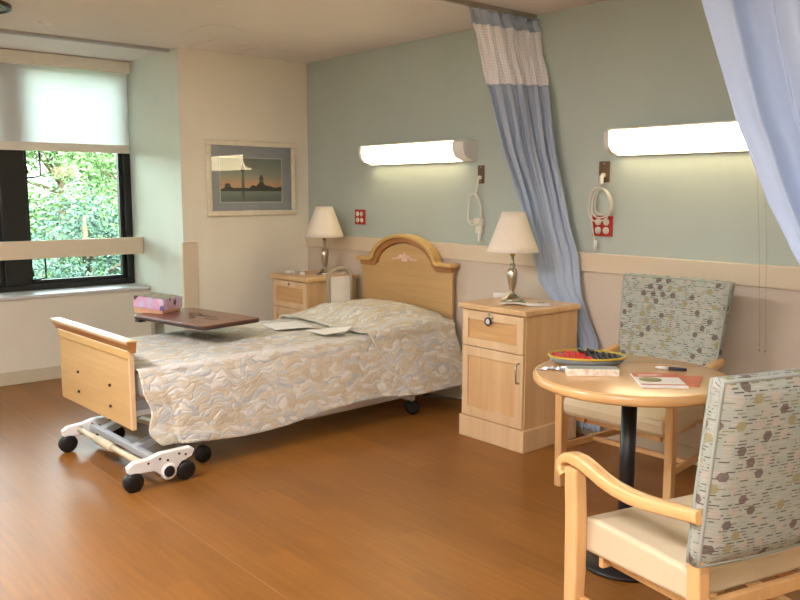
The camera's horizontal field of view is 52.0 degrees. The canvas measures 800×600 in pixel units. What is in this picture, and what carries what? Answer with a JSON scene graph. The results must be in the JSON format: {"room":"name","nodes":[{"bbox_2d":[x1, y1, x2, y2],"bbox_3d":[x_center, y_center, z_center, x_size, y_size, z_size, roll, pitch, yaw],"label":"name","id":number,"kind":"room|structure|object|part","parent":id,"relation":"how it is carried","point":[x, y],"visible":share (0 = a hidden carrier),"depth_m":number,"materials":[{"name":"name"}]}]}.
{"room":"care facility","nodes":[
{"label":"care facility","id":0,"kind":"room"},
{"bbox_2d":[0,289,150,372],"bbox_3d":[-3.802,0.371,5.592,4.170,0.630,0.540,-6,10,-40],"label":"wall","id":1,"kind":"structure","parent":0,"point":[29,339],"depth_m":6.20,"materials":[{"name":"beige paint"}]},
{"bbox_2d":[0,365,61,386],"bbox_3d":[-3.624,0.662,5.417,4.168,0.100,0.014,-6,10,-40],"label":"baseboard","id":2,"kind":"structure","parent":1,"relation":"attached to","point":[52,372],"depth_m":6.13,"materials":[{"name":"plastic"}]},
{"bbox_2d":[0,150,134,292],"bbox_3d":[-3.840,-0.837,5.477,4.168,1.745,0.142,-6,10,-40],"label":"window","id":3,"kind":"structure","parent":1,"relation":"attached to","point":[15,275],"depth_m":6.29,"materials":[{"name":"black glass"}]},
{"bbox_3d":[-3.334,-0.904,5.936,0.770,1.670,0.050,-6,10,-40],"label":"sash","id":4,"kind":"part","parent":3,"relation":"part of","materials":[{"name":"black metal"}]},
{"bbox_3d":[-2.804,-1.050,6.263,0.116,0.248,0.022,-4,9,-31],"label":"stay arm","id":5,"kind":"part","parent":3,"relation":"part of"},
{"bbox_3d":[-2.805,-0.247,6.370,0.116,0.198,0.022,-4,9,-31],"label":"stay arm","id":6,"kind":"part","parent":3,"relation":"part of"},
{"bbox_2d":[0,283,150,300],"bbox_3d":[-3.737,0.057,5.473,4.169,0.025,0.380,-6,10,-40],"label":"sill","id":7,"kind":"structure","parent":1,"relation":"on","point":[18,295],"depth_m":6.37,"materials":[{"name":"laminate"}]},
{"bbox_2d":[126,48,183,332],"bbox_3d":[-1.929,-0.686,6.636,0.202,2.457,1.180,-6,10,-40],"label":"wall","id":8,"kind":"structure","parent":0,"point":[152,80],"depth_m":6.41,"materials":[{"name":"green paint"}]},
{"bbox_2d":[177,48,308,320],"bbox_3d":[-1.258,-0.676,6.564,1.128,2.457,0.200,-6,10,-40],"label":"wall","id":9,"kind":"structure","parent":0,"point":[223,96],"depth_m":6.41,"materials":[{"name":"beige paint"}]},
{"bbox_2d":[181,242,198,329],"bbox_3d":[-1.589,0.030,6.241,0.121,0.940,0.024,-6,10,-40],"label":"trim","id":10,"kind":"structure","parent":9,"relation":"attached to","point":[189,249],"depth_m":6.20,"materials":[{"name":"beige wood"}]},
{"bbox_2d":[205,139,295,215],"bbox_3d":[-1.161,-0.956,6.459,0.794,0.578,0.028,-6,10,-40],"label":"framed picture","id":11,"kind":"object","parent":9,"relation":"attached to","point":[244,178],"visible":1,"depth_m":6.44},
{"bbox_2d":[220,158,281,201],"bbox_3d":[-1.167,-0.943,6.455,0.545,0.335,0.002,-6,10,-40],"label":"print","id":12,"kind":"object","parent":11,"relation":"attached to","point":[241,179],"depth_m":6.45},
{"bbox_2d":[0,0,606,62],"bbox_3d":[-0.926,-1.480,2.820,5.700,0.120,8.080,-6,10,-40],"label":"ceiling","id":13,"kind":"structure","parent":0,"point":[336,28],"depth_m":5.05,"materials":[{"name":"paint"}]},
{"bbox_2d":[0,0,11,13],"bbox_3d":[-2.393,-1.635,4.554,0.430,0.032,0.430,-6,10,-40],"label":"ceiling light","id":14,"kind":"object","parent":13,"relation":"attached to","point":[5,7],"visible":1,"depth_m":4.59,"materials":[{"name":"white"}]},
{"bbox_2d":[0,48,129,153],"bbox_3d":[-3.751,-1.387,5.359,4.084,0.727,0.065,-6,10,-40],"label":"roller blind","id":15,"kind":"object","parent":13,"relation":"hanging from","point":[49,102],"visible":1,"depth_m":6.32,"materials":[{"name":"white translucent fabric"}]},
{"bbox_2d":[0,29,168,52],"bbox_3d":[-3.288,-1.660,4.703,4.152,0.022,0.050,-6,10,-40],"label":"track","id":16,"kind":"structure","parent":13,"relation":"attached to","point":[3,31],"depth_m":5.61,"materials":[{"name":"grey metal"}]},
{"bbox_2d":[181,24,271,41],"bbox_3d":[-1.149,-1.762,5.420,0.450,0.005,0.410,-6,10,-40],"label":"ceiling panel","id":17,"kind":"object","parent":13,"relation":"attached to","point":[210,30],"depth_m":5.41,"materials":[{"name":"paint"}]},
{"bbox_2d":[185,39,331,61],"bbox_3d":[-1.027,-1.854,6.122,1.028,0.006,0.470,-6,10,-40],"label":"ceiling panel","id":18,"kind":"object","parent":13,"relation":"attached to","point":[214,45],"depth_m":6.09,"materials":[{"name":"paint"}]},
{"bbox_2d":[439,0,536,18],"bbox_3d":[1.430,-1.446,3.133,1.307,0.026,3.491,-6,10,-40],"label":"track","id":19,"kind":"object","parent":13,"relation":"attached to","point":[468,3],"visible":0.89,"depth_m":4.61,"materials":[{"name":"metal"}]},
{"bbox_2d":[469,7,599,431],"bbox_3d":[0.791,-0.452,4.788,0.778,2.384,0.418,1,8,9],"label":"privacy curtain","id":20,"kind":"object","parent":19,"relation":"hanging from","point":[522,112],"visible":0.78,"depth_m":4.78,"materials":[{"name":"blue fabric"}]},
{"bbox_2d":[701,0,799,263],"bbox_3d":[1.390,-0.253,2.337,0.126,2.135,1.531,-6,10,-39],"label":"privacy curtain","id":21,"kind":"object","parent":19,"relation":"hanging from","point":[756,42],"visible":1,"depth_m":2.57,"materials":[{"name":"blue fabric"}]},
{"bbox_2d":[0,378,799,599],"bbox_3d":[-0.929,1.064,3.157,5.700,0.100,8.080,-6,10,-40],"label":"floor","id":22,"kind":"structure","parent":0,"point":[380,501],"depth_m":3.68,"materials":[{"name":"wood"}]},
{"bbox_2d":[134,307,258,443],"bbox_3d":[-1.252,0.428,4.979,0.782,0.684,0.600,6,10,39],"label":"table","id":23,"kind":"object","parent":22,"relation":"on","point":[191,318],"visible":0.5,"depth_m":4.85,"materials":[{"name":"brown wood"}]},
{"bbox_3d":[-1.291,0.693,5.047,0.680,0.040,0.600,6,10,39],"label":"frame","id":24,"kind":"part","parent":23,"relation":"part of","materials":[{"name":"beige ceramic"}]},
{"bbox_2d":[133,292,181,313],"bbox_3d":[-1.500,0.016,5.086,0.217,0.108,0.209,2,8,17],"label":"box","id":25,"kind":"object","parent":23,"relation":"on","point":[153,302],"visible":1,"depth_m":5.01,"materials":[{"name":"pink cardboard"}]},
{"bbox_2d":[135,292,179,299],"bbox_3d":[-1.496,-0.026,5.080,0.204,0.002,0.200,8,9,17],"label":"picture","id":26,"kind":"object","parent":25,"relation":"on","point":[155,295],"depth_m":5.07},
{"bbox_2d":[50,234,458,492],"bbox_3d":[-0.780,0.201,5.024,2.459,1.124,1.184,-7,10,-42],"label":"hospital bed","id":27,"kind":"object","parent":22,"relation":"on","point":[98,373],"visible":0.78,"depth_m":4.49,"materials":[{"name":"brown wood"}]},
{"bbox_3d":[-1.715,0.714,4.583,0.343,0.110,0.040,-7,10,-42],"label":"plate","id":28,"kind":"part","parent":27,"relation":"part of","materials":[{"name":"white metal"}]},
{"bbox_3d":[-1.627,0.226,4.346,0.031,0.050,0.928,-7,10,-42],"label":"rail","id":29,"kind":"part","parent":27,"relation":"part of","materials":[{"name":"brown wood"}]},
{"bbox_3d":[-1.634,0.186,4.334,0.050,0.052,0.998,-7,10,-42],"label":"cap moulding","id":30,"kind":"part","parent":27,"relation":"part of","materials":[{"name":"brown wood"}]},
{"bbox_3d":[-1.627,0.395,4.370,0.020,0.413,0.928,-7,10,-42],"label":"footboard","id":31,"kind":"part","parent":27,"relation":"part of","materials":[{"name":"brown wood"}]},
{"bbox_3d":[-1.343,0.565,4.701,0.778,0.282,0.060,-7,10,-42],"label":"lift arm","id":32,"kind":"part","parent":27,"relation":"part of","materials":[{"name":"grey metal"}]},
{"bbox_3d":[-0.789,0.287,5.126,2.177,0.145,0.890,-7,10,-42],"label":"mattress","id":33,"kind":"part","parent":27,"relation":"part of","materials":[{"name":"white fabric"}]},
{"bbox_3d":[-0.788,0.391,5.142,2.232,0.055,0.840,-7,10,-42],"label":"deck frame","id":34,"kind":"part","parent":27,"relation":"part of","materials":[{"name":"grey metal"}]},
{"bbox_3d":[-1.067,0.605,4.401,0.778,0.282,0.060,-7,10,-42],"label":"lift arm","id":35,"kind":"part","parent":27,"relation":"part of","materials":[{"name":"white metal"}]},
{"bbox_3d":[-1.162,0.793,3.983,0.343,0.110,0.040,-7,10,-42],"label":"plate","id":36,"kind":"part","parent":27,"relation":"part of","materials":[{"name":"white metal"}]},
{"bbox_2d":[127,298,461,445],"bbox_3d":[-0.756,0.362,5.079,2.225,0.542,1.147,-6,10,-40],"label":"quilt","id":37,"kind":"object","parent":27,"relation":"on","point":[253,378],"visible":0.94,"depth_m":4.71,"materials":[{"name":"beige fabric"}]},
{"bbox_2d":[262,322,315,329],"bbox_3d":[-0.710,0.161,5.199,0.288,0.005,0.262,-3,8,-22],"label":"paper sheet","id":38,"kind":"object","parent":37,"relation":"on","point":[280,325],"visible":1,"depth_m":5.19,"materials":[{"name":"white paper"}]},
{"bbox_2d":[307,325,353,334],"bbox_3d":[-0.428,0.170,4.991,0.230,0.031,0.220,-6,10,-40],"label":"paper sheet","id":39,"kind":"object","parent":37,"relation":"on","point":[325,331],"visible":1,"depth_m":4.99,"materials":[{"name":"white paper"}]},
{"bbox_2d":[280,298,461,394],"bbox_3d":[-0.210,0.282,5.539,0.790,0.504,1.145,-6,10,-40],"label":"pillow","id":40,"kind":"object","parent":37,"relation":"on","point":[405,349],"depth_m":5.22,"materials":[{"name":"beige fabric"}]},
{"bbox_3d":[-0.443,-0.001,6.057,0.240,0.493,0.030,-7,10,-42],"label":"assist rail","id":41,"kind":"part","parent":27,"relation":"part of","materials":[{"name":"grey plastic"}]},
{"bbox_3d":[-0.443,-0.054,6.050,0.180,0.240,0.020,-7,10,-42],"label":"rail panel","id":42,"kind":"part","parent":27,"relation":"part of","materials":[{"name":"white ceramic"}]},
{"bbox_3d":[-0.274,0.651,5.104,0.770,0.040,0.040,-7,10,-42],"label":"head rail","id":43,"kind":"part","parent":27,"relation":"part of","materials":[{"name":"white ceramic"}]},
{"bbox_3d":[-0.220,0.586,5.582,0.040,0.035,0.900,-7,10,-42],"label":"head cross rail","id":44,"kind":"part","parent":27,"relation":"part of","materials":[{"name":"white metal"}]},
{"bbox_3d":[0.037,-0.336,5.830,0.050,0.218,0.950,-7,10,-42],"label":"arch moulding","id":45,"kind":"part","parent":27,"relation":"part of","materials":[{"name":"brown wood"}]},
{"bbox_3d":[0.041,-0.028,5.874,0.025,0.755,0.940,-7,10,-42],"label":"headboard","id":46,"kind":"part","parent":27,"relation":"part of","materials":[{"name":"brown wood"}]},
{"bbox_2d":[421,394,461,400],"bbox_3d":[0.252,0.609,5.198,0.402,0.082,0.067,1,8,4],"label":"power cable","id":47,"kind":"object","parent":27,"relation":"hanging from","point":[421,394],"visible":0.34,"depth_m":5.19,"materials":[{"name":"black rubber"}]},
{"bbox_2d":[270,270,357,319],"bbox_3d":[-0.675,0.189,6.391,0.499,0.788,0.510,-6,10,-40],"label":"base cabinet","id":48,"kind":"object","parent":22,"relation":"on","point":[292,293],"visible":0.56,"depth_m":6.18,"materials":[{"name":"brown wood"}]},
{"bbox_3d":[-0.835,0.265,6.264,0.018,0.410,0.462,-6,10,-40],"label":"door","id":49,"kind":"part","parent":48,"relation":"part of","materials":[{"name":"brown wood"}]},
{"bbox_3d":[-0.831,-0.043,6.227,0.008,0.114,0.374,-6,10,-40],"label":"drawer panel","id":50,"kind":"part","parent":48,"relation":"part of","materials":[{"name":"brown wood"}]},
{"bbox_3d":[-0.834,-0.044,6.224,0.018,0.203,0.462,-6,10,-40],"label":"drawer","id":51,"kind":"part","parent":48,"relation":"part of","materials":[{"name":"brown wood"}]},
{"bbox_2d":[286,270,296,273],"bbox_3d":[-0.843,-0.218,6.371,0.090,0.022,0.042,5,9,32],"label":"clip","id":52,"kind":"object","parent":48,"relation":"on","point":[287,271],"visible":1,"depth_m":6.35,"materials":[{"name":"plastic"}]},
{"bbox_2d":[305,206,343,274],"bbox_3d":[-0.580,-0.458,6.294,0.303,0.520,0.303,-7,10,-44],"label":"table lamp","id":53,"kind":"object","parent":48,"relation":"on","point":[324,223],"visible":1,"depth_m":6.19,"materials":[{"name":"beige fabric"}]},
{"bbox_3d":[-0.580,-0.600,6.275,0.302,0.231,0.302,-6,10,-40],"label":"lamp shade","id":54,"kind":"part","parent":53,"relation":"part of","materials":[{"name":"white fabric"}]},
{"bbox_2d":[459,296,580,453],"bbox_3d":[0.678,0.407,4.754,0.499,0.788,0.510,-6,10,-40],"label":"base cabinet","id":55,"kind":"object","parent":22,"relation":"on","point":[503,406],"visible":0.98,"depth_m":4.58,"materials":[{"name":"brown wood"}]},
{"bbox_2d":[484,312,490,325],"bbox_3d":[0.490,0.105,4.579,0.006,0.080,0.048,-6,10,-40],"label":"ring","id":56,"kind":"object","parent":55,"relation":"hanging from","point":[487,321],"visible":1,"depth_m":4.57,"materials":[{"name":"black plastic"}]},
{"bbox_3d":[0.520,0.482,4.633,0.008,0.304,0.366,-6,10,-40],"label":"door panel","id":57,"kind":"part","parent":55,"relation":"part of","materials":[{"name":"brown wood"}]},
{"bbox_3d":[0.523,0.175,4.590,0.008,0.114,0.374,-6,10,-40],"label":"drawer panel","id":58,"kind":"part","parent":55,"relation":"part of","materials":[{"name":"brown wood"}]},
{"bbox_3d":[0.519,0.483,4.627,0.018,0.410,0.462,-6,10,-40],"label":"door","id":59,"kind":"part","parent":55,"relation":"part of","materials":[{"name":"brown wood"}]},
{"bbox_3d":[0.519,0.174,4.586,0.018,0.203,0.462,-6,10,-40],"label":"drawer","id":60,"kind":"part","parent":55,"relation":"part of","materials":[{"name":"brown wood"}]},
{"bbox_2d":[493,292,508,297],"bbox_3d":[0.616,-0.029,4.934,0.110,0.028,0.044,1,8,7],"label":"pack","id":61,"kind":"object","parent":55,"relation":"on","point":[495,294],"visible":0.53,"depth_m":4.92,"materials":[{"name":"white paper"}]},
{"bbox_2d":[487,211,538,301],"bbox_3d":[0.654,-0.254,4.765,0.303,0.520,0.303,-7,10,-44],"label":"table lamp","id":62,"kind":"object","parent":55,"relation":"on","point":[512,235],"visible":0.99,"depth_m":4.67,"materials":[{"name":"beige fabric"}]},
{"bbox_3d":[0.654,-0.282,4.761,0.304,0.004,0.304,-6,10,-40],"label":"shade trim","id":63,"kind":"part","parent":62,"relation":"part of","materials":[{"name":"beige fabric"}]},
{"bbox_3d":[0.655,-0.396,4.746,0.302,0.231,0.302,-6,10,-40],"label":"lamp shade","id":64,"kind":"part","parent":62,"relation":"part of","materials":[{"name":"white fabric"}]},
{"bbox_2d":[501,301,528,305],"bbox_3d":[0.654,0.016,4.614,0.161,0.014,0.100,3,8,21],"label":"leaflet","id":65,"kind":"object","parent":55,"relation":"on","point":[516,302],"visible":0.95,"depth_m":4.60,"materials":[{"name":"paper"}]},
{"bbox_3d":[0.633,0.402,4.443,0.033,0.120,0.011,-6,10,-40],"label":"handle","id":66,"kind":"part","parent":55,"relation":"part of","materials":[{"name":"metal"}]},
{"bbox_2d":[523,300,552,300],"bbox_3d":[0.806,0.002,4.780,0.181,0.006,0.011,-1,8,-7],"label":"lamp cord","id":67,"kind":"object","parent":55,"relation":"on","point":[523,300],"visible":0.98,"depth_m":4.78,"materials":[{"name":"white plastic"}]},
{"bbox_2d":[528,302,549,305],"bbox_3d":[0.774,0.024,4.566,0.120,0.019,0.036,1,8,7],"label":"remote control","id":68,"kind":"object","parent":55,"relation":"on","point":[538,303],"visible":1,"depth_m":4.55,"materials":[{"name":"white plastic"}]},
{"bbox_2d":[533,355,727,582],"bbox_3d":[0.864,0.644,3.121,0.724,0.746,0.724,-6,10,-40],"label":"round table","id":69,"kind":"object","parent":22,"relation":"on","point":[624,391],"visible":0.59,"depth_m":3.00,"materials":[{"name":"brown wood"}]},
{"bbox_2d":[538,366,564,370],"bbox_3d":[0.600,0.259,3.123,0.164,0.014,0.033,2,8,14],"label":"wrapper","id":70,"kind":"object","parent":69,"relation":"on","point":[562,368],"visible":0.73,"depth_m":3.12,"materials":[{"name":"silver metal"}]},
{"bbox_2d":[548,349,626,365],"bbox_3d":[0.742,0.232,3.255,0.309,0.034,0.207,1,8,6],"label":"tray","id":71,"kind":"object","parent":69,"relation":"on","point":[560,360],"visible":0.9,"depth_m":3.18,"materials":[{"name":"blue metal"}]},
{"label":"game piece","id":72,"kind":"object","parent":71,"relation":"in","visible":0},
{"bbox_2d":[577,347,584,352],"bbox_3d":[0.725,0.201,3.287,0.034,0.021,0.034,0,8,-3],"label":"game piece","id":73,"kind":"object","parent":72,"relation":"on","point":[579,349],"visible":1,"depth_m":3.28,"materials":[{"name":"black plastic"}]},
{"label":"game piece","id":74,"kind":"object","parent":71,"relation":"in","visible":0},
{"bbox_2d":[586,348,594,353],"bbox_3d":[0.763,0.203,3.279,0.034,0.021,0.034,0,8,-3],"label":"game piece","id":75,"kind":"object","parent":74,"relation":"on","point":[589,350],"visible":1,"depth_m":3.27,"materials":[{"name":"black plastic"}]},
{"bbox_2d":[565,365,619,376],"bbox_3d":[0.714,0.264,3.050,0.190,0.028,0.060,1,8,4],"label":"box","id":76,"kind":"object","parent":69,"relation":"on","point":[570,370],"visible":1,"depth_m":3.02,"materials":[{"name":"beige cardboard"}]},
{"bbox_2d":[630,373,688,388],"bbox_3d":[0.927,0.288,2.940,0.160,0.008,0.210,1,8,5],"label":"booklet","id":77,"kind":"object","parent":69,"relation":"on","point":[645,380],"visible":1,"depth_m":2.92,"materials":[{"name":"paper"}]},
{"bbox_2d":[639,377,661,381],"bbox_3d":[0.896,0.285,2.937,0.080,0.001,0.068,1,8,5],"label":"picture","id":78,"kind":"object","parent":77,"relation":"on","point":[641,379],"depth_m":2.93},
{"bbox_2d":[655,366,686,370],"bbox_3d":[1.033,0.261,3.129,0.116,0.013,0.013,3,8,21],"label":"pen","id":79,"kind":"object","parent":69,"relation":"on","point":[657,367],"visible":1,"depth_m":3.12,"materials":[{"name":"black plastic"}]},
{"bbox_2d":[675,374,702,386],"bbox_3d":[1.028,0.289,2.950,0.105,0.004,0.160,3,8,24],"label":"booklet","id":80,"kind":"object","parent":69,"relation":"on","point":[695,381],"visible":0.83,"depth_m":2.96,"materials":[{"name":"orange paper"}]},
{"bbox_2d":[550,273,734,499],"bbox_3d":[1.148,0.411,3.874,0.621,1.011,0.638,-7,10,-41],"label":"armchair","id":81,"kind":"object","parent":22,"relation":"on","point":[685,319],"visible":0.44,"depth_m":3.89,"materials":[{"name":"beige fabric"}]},
{"bbox_3d":[0.776,0.595,3.953,0.063,0.625,0.044,-7,10,-41],"label":"leg","id":82,"kind":"part","parent":81,"relation":"part of","materials":[{"name":"brown wood"}]},
{"bbox_3d":[0.929,0.267,4.034,0.532,0.086,0.054,-6,10,-38],"label":"armrest","id":83,"kind":"part","parent":81,"relation":"part of","materials":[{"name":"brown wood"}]},
{"bbox_3d":[1.019,0.587,3.780,0.018,0.035,0.492,-7,10,-41],"label":"rail","id":84,"kind":"part","parent":81,"relation":"part of","materials":[{"name":"brown wood"}]},
{"bbox_3d":[1.108,0.502,3.850,0.422,0.114,0.536,-7,10,-41],"label":"seat","id":85,"kind":"part","parent":81,"relation":"part of","materials":[{"name":"beige plastic"}]},
{"bbox_3d":[1.162,0.652,3.527,0.063,0.625,0.044,-7,10,-41],"label":"leg","id":86,"kind":"part","parent":81,"relation":"part of","materials":[{"name":"brown wood"}]},
{"bbox_3d":[1.253,0.591,3.750,0.358,0.035,0.055,-7,11,-44],"label":"rail","id":87,"kind":"part","parent":81,"relation":"part of","materials":[{"name":"brown wood"}]},
{"bbox_3d":[1.322,0.149,3.997,0.155,0.522,0.576,-7,10,-41],"label":"backrest","id":88,"kind":"part","parent":81,"relation":"part of","materials":[{"name":"fabric"}]},
{"bbox_3d":[1.301,0.322,3.623,0.054,0.086,0.532,7,11,44],"label":"armrest","id":89,"kind":"part","parent":81,"relation":"part of","materials":[{"name":"brown wood"}]},
{"bbox_2d":[556,368,799,599],"bbox_3d":[0.898,0.624,2.357,0.661,0.986,0.621,-4,8,-26],"label":"armchair","id":90,"kind":"object","parent":22,"relation":"on","point":[740,523],"visible":1,"depth_m":2.08,"materials":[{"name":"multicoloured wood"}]},
{"bbox_3d":[0.523,0.799,2.467,0.046,0.610,0.063,-4,8,-26],"label":"leg","id":91,"kind":"part","parent":90,"relation":"part of","materials":[{"name":"brown wood"}]},
{"bbox_3d":[0.822,0.760,2.532,0.510,0.034,0.018,-4,8,-26],"label":"rail","id":92,"kind":"part","parent":90,"relation":"part of","materials":[{"name":"brown wood"}]},
{"bbox_3d":[0.619,0.517,2.257,0.056,0.083,0.532,-4,9,-29],"label":"armrest","id":93,"kind":"part","parent":90,"relation":"part of","materials":[{"name":"brown wood"}]},
{"bbox_3d":[0.722,0.789,2.315,0.057,0.034,0.358,-4,9,-29],"label":"rail","id":94,"kind":"part","parent":90,"relation":"part of","materials":[{"name":"brown wood"}]},
{"bbox_3d":[0.874,0.702,2.416,0.555,0.112,0.422,-4,8,-26],"label":"seat","id":95,"kind":"part","parent":90,"relation":"part of","materials":[{"name":"beige plastic"}]},
{"bbox_3d":[0.774,0.904,2.097,0.040,0.500,0.102,-4,8,-26],"label":"leg","id":96,"kind":"part","parent":90,"relation":"part of","materials":[{"name":"brown wood"}]},
{"bbox_3d":[1.062,0.765,2.726,0.046,0.610,0.063,-4,8,-26],"label":"leg","id":97,"kind":"part","parent":90,"relation":"part of","materials":[{"name":"brown wood"}]},
{"bbox_3d":[1.000,0.415,2.118,0.597,0.509,0.155,-4,8,-26],"label":"backrest","id":98,"kind":"part","parent":90,"relation":"part of","materials":[{"name":"fabric"}]},
{"bbox_3d":[0.977,0.788,2.213,0.450,0.040,0.020,-4,8,-26],"label":"rail","id":99,"kind":"part","parent":90,"relation":"part of","materials":[{"name":"brown wood"}]},
{"bbox_3d":[1.054,0.768,2.475,0.006,0.034,0.356,-3,8,-22],"label":"rail","id":100,"kind":"part","parent":90,"relation":"part of","materials":[{"name":"brown wood"}]},
{"bbox_2d":[307,0,799,266],"bbox_3d":[1.484,-0.386,4.387,0.200,2.457,7.100,-6,10,-40],"label":"wall","id":101,"kind":"structure","parent":0,"point":[610,64],"depth_m":4.72,"materials":[{"name":"green paint"}]},
{"bbox_2d":[355,209,364,224],"bbox_3d":[-0.309,-0.639,6.313,0.012,0.115,0.125,-6,10,-40],"label":"outlet","id":102,"kind":"object","parent":101,"relation":"attached to","point":[359,214],"visible":1,"depth_m":6.31,"materials":[{"name":"plastic"}]},
{"bbox_2d":[359,139,476,164],"bbox_3d":[0.095,-1.021,5.696,0.124,0.140,1.095,-6,10,-40],"label":"wall light","id":103,"kind":"object","parent":101,"relation":"attached to","point":[452,150],"visible":1,"depth_m":5.58,"materials":[{"name":"white plastic"}]},
{"bbox_2d":[467,178,484,240],"bbox_3d":[0.492,-0.588,5.344,0.048,0.406,0.143,-6,10,-40],"label":"cord","id":104,"kind":"object","parent":101,"relation":"attached to","point":[479,223],"visible":1,"depth_m":5.32,"materials":[{"name":"white plastic"}]},
{"bbox_3d":[0.487,-0.637,5.333,0.036,0.307,0.143,-6,10,-40],"label":"cord","id":105,"kind":"part","parent":104,"relation":"part of","materials":[{"name":"white plastic"}]},
{"bbox_2d":[478,165,483,183],"bbox_3d":[0.519,-0.812,5.303,0.022,0.116,0.055,-6,10,-40],"label":"jack plate","id":106,"kind":"object","parent":101,"relation":"attached to","point":[480,167],"visible":1,"depth_m":5.30,"materials":[{"name":"brown metal"}]},
{"bbox_2d":[306,236,799,290],"bbox_3d":[1.397,-0.168,4.340,0.030,0.108,6.700,-6,10,-40],"label":"trim","id":107,"kind":"structure","parent":101,"relation":"attached to","point":[742,274],"depth_m":4.45,"materials":[{"name":"beige wood"}]},
{"bbox_2d":[308,246,799,448],"bbox_3d":[1.403,0.313,4.410,0.012,0.885,6.700,-6,10,-40],"label":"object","id":108,"kind":"structure","parent":101,"relation":"attached to","point":[600,292],"depth_m":4.58,"materials":[{"name":"beige paint"}]},
{"bbox_2d":[431,387,699,464],"bbox_3d":[1.400,0.797,4.472,0.018,0.090,6.700,-6,10,-40],"label":"baseboard","id":109,"kind":"structure","parent":101,"relation":"attached to","point":[683,451],"depth_m":4.53,"materials":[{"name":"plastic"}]},
{"bbox_2d":[592,216,612,236],"bbox_3d":[1.141,-0.417,4.624,0.012,0.115,0.135,-6,10,-40],"label":"outlet","id":110,"kind":"object","parent":101,"relation":"attached to","point":[604,228],"visible":0.91,"depth_m":4.62,"materials":[{"name":"plastic"}]},
{"bbox_2d":[595,227,600,233],"bbox_3d":[1.121,-0.395,4.646,0.006,0.040,0.040,-6,10,-40],"label":"socket","id":111,"kind":"object","parent":110,"relation":"attached to","point":[597,229],"depth_m":4.64,"materials":[{"name":"white plastic"}]},
{"bbox_2d":[603,219,608,224],"bbox_3d":[1.156,-0.438,4.599,0.006,0.040,0.040,-6,10,-40],"label":"socket","id":112,"kind":"object","parent":110,"relation":"attached to","point":[606,222],"depth_m":4.59,"materials":[{"name":"white plastic"}]},
{"bbox_2d":[603,227,608,233],"bbox_3d":[1.156,-0.390,4.605,0.006,0.040,0.040,-6,10,-40],"label":"socket","id":113,"kind":"object","parent":110,"relation":"attached to","point":[605,229],"depth_m":4.60,"materials":[{"name":"white plastic"}]},
{"bbox_2d":[599,161,609,181],"bbox_3d":[1.138,-0.716,4.582,0.022,0.116,0.070,-6,10,-40],"label":"jack plate","id":114,"kind":"object","parent":101,"relation":"attached to","point":[604,166],"visible":0.97,"depth_m":4.58,"materials":[{"name":"brown metal"}]},
{"bbox_2d":[588,173,612,249],"bbox_3d":[1.117,-0.492,4.589,0.052,0.430,0.160,-6,10,-40],"label":"cord","id":115,"kind":"object","parent":114,"relation":"hanging from","point":[601,177],"visible":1,"depth_m":4.58,"materials":[{"name":"white plastic"}]},
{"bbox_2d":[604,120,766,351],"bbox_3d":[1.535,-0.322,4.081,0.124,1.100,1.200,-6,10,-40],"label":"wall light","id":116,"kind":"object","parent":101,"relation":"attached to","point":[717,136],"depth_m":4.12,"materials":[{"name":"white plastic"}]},
{"bbox_2d":[757,187,759,351],"bbox_3d":[1.690,-0.228,3.888,0.088,0.964,0.024,-2,8,-12],"label":"pull cord","id":117,"kind":"object","parent":116,"relation":"hanging from","point":[757,187],"visible":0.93,"depth_m":3.92,"materials":[{"name":"grey plastic"}]},
{"bbox_3d":[1.711,-0.225,3.862,0.085,0.964,0.019,-2,8,-16],"label":"pull cord","id":118,"kind":"part","parent":116,"relation":"part of","materials":[{"name":"beige"}]},
{"bbox_3d":[-3.022,0.029,1.222,0.200,2.457,8.080,-6,10,-40],"label":"wall","id":119,"kind":"structure","parent":0,"visible":0},
{"bbox_2d":[0,237,143,260],"bbox_3d":[-3.697,-0.274,5.381,4.168,0.135,0.045,-6,10,-40],"label":"trim","id":120,"kind":"structure","parent":119,"relation":"attached to","point":[40,249],"depth_m":6.33,"materials":[{"name":"beige wood"}]},
{"label":"outside","id":121,"kind":"structure","parent":0,"visible":0},
{"bbox_3d":[-18.714,1.959,19.136,56.000,0.100,38.720,-6,10,-40],"label":"lawn","id":122,"kind":"structure","parent":121,"visible":0},
{"bbox_2d":[26,151,62,238],"bbox_3d":[-7.272,-0.543,12.683,3.706,6.587,3.991,6,10,39],"label":"tree","id":123,"kind":"object","parent":122,"relation":"on","point":[30,194],"visible":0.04,"depth_m":13.48,"materials":[{"name":"green plant"}]},
{"bbox_2d":[26,150,118,277],"bbox_3d":[-7.204,-1.134,17.603,4.852,6.469,4.885,2,8,18],"label":"tree","id":124,"kind":"object","parent":122,"relation":"on","point":[59,182],"visible":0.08,"depth_m":16.77,"materials":[{"name":"green plant"}]},
{"bbox_2d":[29,166,120,278],"bbox_3d":[-4.270,0.578,11.168,3.233,4.774,3.707,0,8,-4],"label":"tree","id":125,"kind":"object","parent":122,"relation":"on","point":[89,264],"visible":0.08,"depth_m":11.00,"materials":[{"name":"green plant"}]},
{"bbox_2d":[32,151,119,276],"bbox_3d":[-4.460,-0.736,14.671,4.060,6.455,4.143,6,10,38],"label":"tree","id":126,"kind":"object","parent":122,"relation":"on","point":[99,159],"visible":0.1,"depth_m":13.77,"materials":[{"name":"green plant"}]}
]}

